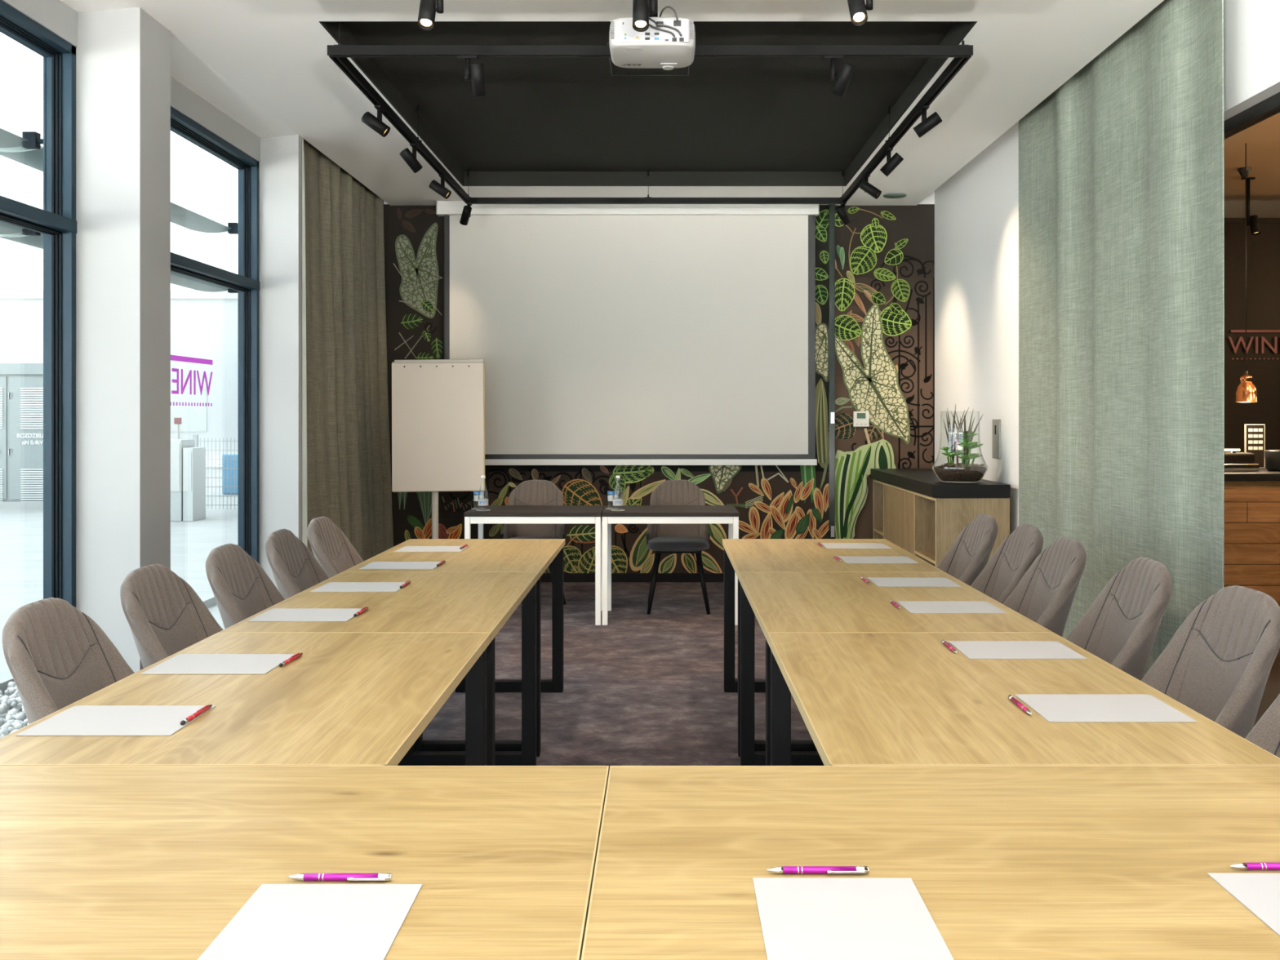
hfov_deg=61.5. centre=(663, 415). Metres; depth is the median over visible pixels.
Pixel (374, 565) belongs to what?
paper sheet
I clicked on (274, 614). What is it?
paper sheet
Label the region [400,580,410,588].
ballpoint pen
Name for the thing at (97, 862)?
conference table
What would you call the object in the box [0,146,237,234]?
louvres
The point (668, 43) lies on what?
projector
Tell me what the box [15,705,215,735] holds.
paper sheet
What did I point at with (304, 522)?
trim strip
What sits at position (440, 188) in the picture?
track spotlight
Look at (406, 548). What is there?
paper sheet
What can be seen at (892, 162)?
track spotlight
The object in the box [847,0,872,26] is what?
track spotlight
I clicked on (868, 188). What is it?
track spotlight
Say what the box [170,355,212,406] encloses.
sign vinyl
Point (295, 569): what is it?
upholstered chair
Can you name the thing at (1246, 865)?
ballpoint pen
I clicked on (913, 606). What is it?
paper sheet
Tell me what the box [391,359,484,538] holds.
flip chart
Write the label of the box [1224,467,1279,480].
countertop
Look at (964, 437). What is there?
spiky plant
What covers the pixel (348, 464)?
curtain
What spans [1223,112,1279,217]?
ceiling
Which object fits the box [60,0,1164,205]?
ceiling
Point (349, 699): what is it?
conference table
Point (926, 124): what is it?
track spotlight
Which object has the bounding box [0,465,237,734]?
ground
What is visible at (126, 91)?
wall
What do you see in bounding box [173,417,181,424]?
sign board
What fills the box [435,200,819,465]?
projection screen
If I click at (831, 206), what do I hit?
trim
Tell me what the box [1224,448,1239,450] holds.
heat lamp
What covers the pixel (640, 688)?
floor
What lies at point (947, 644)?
ballpoint pen
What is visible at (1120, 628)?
upholstered chair
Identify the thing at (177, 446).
base cabinet
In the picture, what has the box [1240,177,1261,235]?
track spotlight
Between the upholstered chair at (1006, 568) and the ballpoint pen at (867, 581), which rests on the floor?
the upholstered chair at (1006, 568)
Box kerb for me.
[0,593,217,694]
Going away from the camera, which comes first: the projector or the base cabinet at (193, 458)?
the projector
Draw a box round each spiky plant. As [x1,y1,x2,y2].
[942,405,968,464]
[951,410,982,463]
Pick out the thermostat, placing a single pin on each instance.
(860, 419)
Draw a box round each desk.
[463,505,605,625]
[601,505,738,625]
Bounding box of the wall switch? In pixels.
[991,419,1000,458]
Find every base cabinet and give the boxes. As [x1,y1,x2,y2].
[170,439,194,520]
[182,447,205,520]
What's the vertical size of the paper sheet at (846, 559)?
0.001 m
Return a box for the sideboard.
[870,468,1010,567]
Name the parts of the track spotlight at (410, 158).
stem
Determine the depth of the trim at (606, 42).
5.75 m
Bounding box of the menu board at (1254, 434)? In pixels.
[1244,424,1265,467]
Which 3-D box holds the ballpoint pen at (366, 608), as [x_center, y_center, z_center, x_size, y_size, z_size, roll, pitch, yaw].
[-0.938,0.609,3.346,0.010,0.011,0.137,0,0,2]
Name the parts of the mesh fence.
fence post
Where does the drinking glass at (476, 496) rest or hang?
on the coaster
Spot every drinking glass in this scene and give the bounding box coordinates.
[473,490,483,508]
[607,490,617,508]
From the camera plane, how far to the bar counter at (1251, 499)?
6.50 m
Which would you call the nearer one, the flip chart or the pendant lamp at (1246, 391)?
the pendant lamp at (1246, 391)
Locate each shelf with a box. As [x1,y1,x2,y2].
[874,528,883,533]
[915,550,935,560]
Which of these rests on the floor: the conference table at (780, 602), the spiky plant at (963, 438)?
the conference table at (780, 602)
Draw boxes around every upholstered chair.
[1,597,134,724]
[120,564,222,668]
[205,543,284,628]
[264,528,328,599]
[306,515,363,577]
[500,480,565,604]
[645,479,710,614]
[936,513,998,586]
[970,524,1043,604]
[1003,536,1086,636]
[1066,557,1172,680]
[1141,585,1279,738]
[1244,693,1279,758]
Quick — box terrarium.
[932,405,988,482]
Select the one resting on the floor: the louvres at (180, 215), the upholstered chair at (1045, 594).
the upholstered chair at (1045, 594)
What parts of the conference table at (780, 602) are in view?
leg frame, leg frame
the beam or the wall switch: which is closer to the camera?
the beam
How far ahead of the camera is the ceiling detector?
7.58 m
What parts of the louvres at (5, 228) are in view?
blade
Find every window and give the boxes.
[0,0,76,607]
[170,106,259,564]
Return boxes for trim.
[606,42,688,75]
[828,204,835,538]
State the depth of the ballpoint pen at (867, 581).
3.96 m
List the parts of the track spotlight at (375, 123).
stem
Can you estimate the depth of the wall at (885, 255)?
8.77 m
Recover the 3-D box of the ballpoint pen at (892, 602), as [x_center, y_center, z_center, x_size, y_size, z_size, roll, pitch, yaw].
[0.751,0.609,3.470,0.013,0.010,0.136,0,0,0]
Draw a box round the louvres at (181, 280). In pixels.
[0,232,237,293]
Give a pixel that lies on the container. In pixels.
(232, 454)
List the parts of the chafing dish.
lid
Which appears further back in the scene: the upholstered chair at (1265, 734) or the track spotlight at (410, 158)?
the track spotlight at (410, 158)
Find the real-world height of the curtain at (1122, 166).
3.187 m
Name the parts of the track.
rail, rail, rail, rail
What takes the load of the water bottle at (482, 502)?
on the coaster
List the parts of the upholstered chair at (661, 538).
leg, leg, seat, backrest, seat, leg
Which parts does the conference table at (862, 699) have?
leg frame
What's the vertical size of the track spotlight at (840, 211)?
0.172 m
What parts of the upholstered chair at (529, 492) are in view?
seat, backrest, leg, leg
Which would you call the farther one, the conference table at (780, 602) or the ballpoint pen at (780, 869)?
the conference table at (780, 602)
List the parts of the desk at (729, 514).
leg, leg, leg, leg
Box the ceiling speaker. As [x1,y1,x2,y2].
[883,192,906,198]
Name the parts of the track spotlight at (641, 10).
stem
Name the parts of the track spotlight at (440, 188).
stem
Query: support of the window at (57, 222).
in the wall at (126, 91)
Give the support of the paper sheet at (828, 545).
on the conference table at (740, 555)
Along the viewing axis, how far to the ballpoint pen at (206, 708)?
2.19 m
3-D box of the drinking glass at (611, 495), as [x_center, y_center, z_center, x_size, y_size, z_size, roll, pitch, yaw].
[-0.340,0.564,7.220,0.067,0.118,0.067,0,0,0]
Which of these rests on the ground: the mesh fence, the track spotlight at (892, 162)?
the mesh fence
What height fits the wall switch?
0.255 m
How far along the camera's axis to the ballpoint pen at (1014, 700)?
2.26 m
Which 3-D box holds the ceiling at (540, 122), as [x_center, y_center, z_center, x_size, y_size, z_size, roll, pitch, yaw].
[-0.066,-1.839,6.356,2.863,0.253,3.367,0,0,0]
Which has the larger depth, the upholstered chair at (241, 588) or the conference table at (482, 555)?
the conference table at (482, 555)
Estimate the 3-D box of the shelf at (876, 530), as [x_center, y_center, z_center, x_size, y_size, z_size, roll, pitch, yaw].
[1.925,0.920,8.505,0.447,0.019,0.392,0,0,0]
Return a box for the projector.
[608,0,695,70]
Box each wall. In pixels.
[0,289,237,465]
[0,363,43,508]
[1,0,302,672]
[383,191,934,573]
[934,0,1279,533]
[1224,217,1279,452]
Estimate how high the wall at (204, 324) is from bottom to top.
4.890 m
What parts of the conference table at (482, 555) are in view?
leg frame, leg frame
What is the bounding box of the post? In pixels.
[176,424,179,439]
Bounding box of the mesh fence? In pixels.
[173,434,237,508]
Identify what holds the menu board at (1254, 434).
on the bar counter at (1251, 499)
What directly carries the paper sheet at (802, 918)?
on the conference table at (1006, 862)
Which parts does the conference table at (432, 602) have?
leg frame, leg frame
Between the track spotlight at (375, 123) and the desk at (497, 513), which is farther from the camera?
the desk at (497, 513)
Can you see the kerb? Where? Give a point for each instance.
(209, 601)
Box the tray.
[1224,462,1259,471]
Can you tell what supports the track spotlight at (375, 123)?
attached to the track
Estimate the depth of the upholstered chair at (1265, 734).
2.50 m
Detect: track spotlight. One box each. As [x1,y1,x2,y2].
[361,104,390,137]
[399,142,422,173]
[417,0,443,31]
[429,174,451,199]
[457,55,487,96]
[459,201,471,225]
[632,0,657,31]
[822,55,855,97]
[835,201,851,225]
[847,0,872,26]
[859,174,881,199]
[880,147,903,176]
[913,105,942,137]
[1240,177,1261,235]
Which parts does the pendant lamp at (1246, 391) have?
lamp shade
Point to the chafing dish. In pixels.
(1234, 461)
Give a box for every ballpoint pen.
[180,704,212,724]
[279,653,302,666]
[288,872,392,880]
[353,606,368,617]
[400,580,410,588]
[436,560,445,566]
[767,866,869,874]
[861,576,870,584]
[889,599,900,608]
[942,640,956,653]
[1008,694,1031,715]
[1230,862,1279,870]
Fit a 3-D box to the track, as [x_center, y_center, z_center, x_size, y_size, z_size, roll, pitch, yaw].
[-0.057,-1.694,6.335,2.817,0.251,3.307,0,0,0]
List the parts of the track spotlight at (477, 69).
stem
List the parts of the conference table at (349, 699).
leg frame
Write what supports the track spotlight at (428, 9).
attached to the track
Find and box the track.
[327,22,973,204]
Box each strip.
[0,627,225,738]
[302,137,307,547]
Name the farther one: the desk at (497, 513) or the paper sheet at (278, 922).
the desk at (497, 513)
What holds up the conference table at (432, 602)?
on the floor
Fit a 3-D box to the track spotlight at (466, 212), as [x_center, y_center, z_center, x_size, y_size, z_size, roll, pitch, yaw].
[-1.450,-1.483,7.909,0.091,0.170,0.146,0,0,-10]
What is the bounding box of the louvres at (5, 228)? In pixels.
[0,221,40,235]
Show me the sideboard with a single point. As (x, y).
(922, 514)
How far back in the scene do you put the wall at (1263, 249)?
8.20 m
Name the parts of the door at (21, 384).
door, door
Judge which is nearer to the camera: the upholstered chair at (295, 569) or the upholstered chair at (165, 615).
the upholstered chair at (165, 615)
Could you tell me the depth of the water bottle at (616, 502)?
7.08 m
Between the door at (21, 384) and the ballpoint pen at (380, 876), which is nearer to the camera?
the ballpoint pen at (380, 876)
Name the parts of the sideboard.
door, door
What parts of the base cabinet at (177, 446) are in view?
door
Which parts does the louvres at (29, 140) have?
blade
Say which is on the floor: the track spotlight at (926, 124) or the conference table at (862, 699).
the conference table at (862, 699)
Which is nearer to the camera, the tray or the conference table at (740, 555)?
the conference table at (740, 555)
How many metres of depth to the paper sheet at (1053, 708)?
2.25 m
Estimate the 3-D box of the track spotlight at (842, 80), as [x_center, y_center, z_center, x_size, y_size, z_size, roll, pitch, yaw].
[0.772,-1.482,4.708,0.142,0.174,0.094,0,0,20]
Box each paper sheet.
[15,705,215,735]
[140,653,295,674]
[197,884,422,959]
[247,608,362,621]
[311,582,405,591]
[359,561,440,568]
[395,546,468,551]
[752,877,954,959]
[820,542,891,548]
[839,556,918,563]
[866,577,960,586]
[896,600,1006,613]
[947,640,1087,658]
[1015,694,1197,722]
[1207,872,1279,935]
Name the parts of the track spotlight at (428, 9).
stem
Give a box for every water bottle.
[478,475,488,510]
[613,475,622,510]
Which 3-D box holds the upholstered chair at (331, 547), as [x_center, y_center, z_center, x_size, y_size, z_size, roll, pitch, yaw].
[-1.333,0.913,4.950,0.541,0.892,0.452,0,0,0]
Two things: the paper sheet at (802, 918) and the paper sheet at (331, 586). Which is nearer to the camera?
the paper sheet at (802, 918)
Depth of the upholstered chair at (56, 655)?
2.69 m
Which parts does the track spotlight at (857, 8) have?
stem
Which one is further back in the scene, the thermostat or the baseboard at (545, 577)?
the baseboard at (545, 577)
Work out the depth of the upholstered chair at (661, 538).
7.66 m
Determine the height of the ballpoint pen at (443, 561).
0.011 m
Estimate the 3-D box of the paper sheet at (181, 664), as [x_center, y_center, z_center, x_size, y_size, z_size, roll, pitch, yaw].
[-1.094,0.614,2.662,0.297,0.001,0.210,0,0,0]
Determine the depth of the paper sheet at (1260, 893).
1.39 m
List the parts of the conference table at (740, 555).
leg frame, leg frame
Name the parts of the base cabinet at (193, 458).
door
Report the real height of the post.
1.364 m
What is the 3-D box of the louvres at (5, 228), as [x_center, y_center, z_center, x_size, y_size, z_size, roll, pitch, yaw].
[-2.885,-0.855,3.660,0.570,0.070,2.520,0,0,0]
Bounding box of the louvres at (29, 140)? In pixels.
[0,128,43,149]
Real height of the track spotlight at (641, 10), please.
0.159 m
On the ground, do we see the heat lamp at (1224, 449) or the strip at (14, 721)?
the strip at (14, 721)
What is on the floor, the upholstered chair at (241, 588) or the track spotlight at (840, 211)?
the upholstered chair at (241, 588)
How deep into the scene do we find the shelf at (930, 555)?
7.08 m
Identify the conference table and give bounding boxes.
[0,632,491,765]
[0,765,608,959]
[218,572,538,765]
[342,538,564,756]
[581,765,1279,959]
[722,538,944,756]
[738,572,1053,765]
[767,632,1279,765]
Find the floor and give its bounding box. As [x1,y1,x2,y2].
[397,582,1279,771]
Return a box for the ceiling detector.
[1237,167,1252,177]
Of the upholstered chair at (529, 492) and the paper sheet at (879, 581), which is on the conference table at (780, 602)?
the paper sheet at (879, 581)
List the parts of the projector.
port panel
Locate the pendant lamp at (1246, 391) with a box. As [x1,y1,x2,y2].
[1233,142,1257,402]
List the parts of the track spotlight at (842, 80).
stem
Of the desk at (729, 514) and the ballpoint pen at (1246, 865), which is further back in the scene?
the desk at (729, 514)
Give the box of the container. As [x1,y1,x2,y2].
[222,453,237,494]
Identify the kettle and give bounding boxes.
[1264,449,1279,471]
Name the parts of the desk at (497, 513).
leg, leg, leg, leg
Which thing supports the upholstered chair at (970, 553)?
on the floor
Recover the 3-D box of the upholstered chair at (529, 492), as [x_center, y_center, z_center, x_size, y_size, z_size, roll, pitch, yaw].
[-0.915,0.913,7.573,0.452,0.892,0.541,0,0,0]
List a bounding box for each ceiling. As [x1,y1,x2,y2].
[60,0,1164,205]
[318,21,977,186]
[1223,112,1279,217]
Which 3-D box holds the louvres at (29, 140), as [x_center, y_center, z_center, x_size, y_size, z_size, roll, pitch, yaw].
[-2.885,-1.250,3.660,0.570,0.070,2.520,0,0,0]
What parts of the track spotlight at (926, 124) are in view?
stem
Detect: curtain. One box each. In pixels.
[302,137,393,561]
[1018,0,1224,675]
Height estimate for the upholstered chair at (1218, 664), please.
0.892 m
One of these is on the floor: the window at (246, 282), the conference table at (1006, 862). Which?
the conference table at (1006, 862)
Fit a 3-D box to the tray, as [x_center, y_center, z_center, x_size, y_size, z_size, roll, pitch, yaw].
[3.490,0.324,6.850,0.440,0.050,0.320,0,0,0]
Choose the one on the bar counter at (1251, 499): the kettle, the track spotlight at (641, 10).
the kettle
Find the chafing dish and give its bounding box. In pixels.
[1224,448,1259,471]
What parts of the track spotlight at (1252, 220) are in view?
stem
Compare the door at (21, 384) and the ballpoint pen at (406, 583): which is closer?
the ballpoint pen at (406, 583)
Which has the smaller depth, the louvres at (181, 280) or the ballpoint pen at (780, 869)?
the ballpoint pen at (780, 869)
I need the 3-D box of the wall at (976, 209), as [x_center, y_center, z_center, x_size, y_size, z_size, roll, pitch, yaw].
[2.281,-0.270,2.785,0.140,3.250,12.170,0,0,0]
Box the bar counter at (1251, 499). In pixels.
[1223,467,1279,606]
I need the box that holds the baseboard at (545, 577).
[540,573,724,582]
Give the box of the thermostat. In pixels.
[853,411,869,426]
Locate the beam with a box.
[1223,92,1279,139]
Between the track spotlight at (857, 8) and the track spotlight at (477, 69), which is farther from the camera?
the track spotlight at (477, 69)
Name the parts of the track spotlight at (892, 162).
stem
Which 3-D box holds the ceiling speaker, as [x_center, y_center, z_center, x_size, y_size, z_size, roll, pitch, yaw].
[1.800,-1.706,8.360,0.180,0.008,0.180,0,0,0]
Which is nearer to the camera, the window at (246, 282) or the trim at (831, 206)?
the window at (246, 282)
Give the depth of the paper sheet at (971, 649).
2.81 m
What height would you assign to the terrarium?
0.505 m
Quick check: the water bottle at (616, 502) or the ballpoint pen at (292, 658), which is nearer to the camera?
the ballpoint pen at (292, 658)

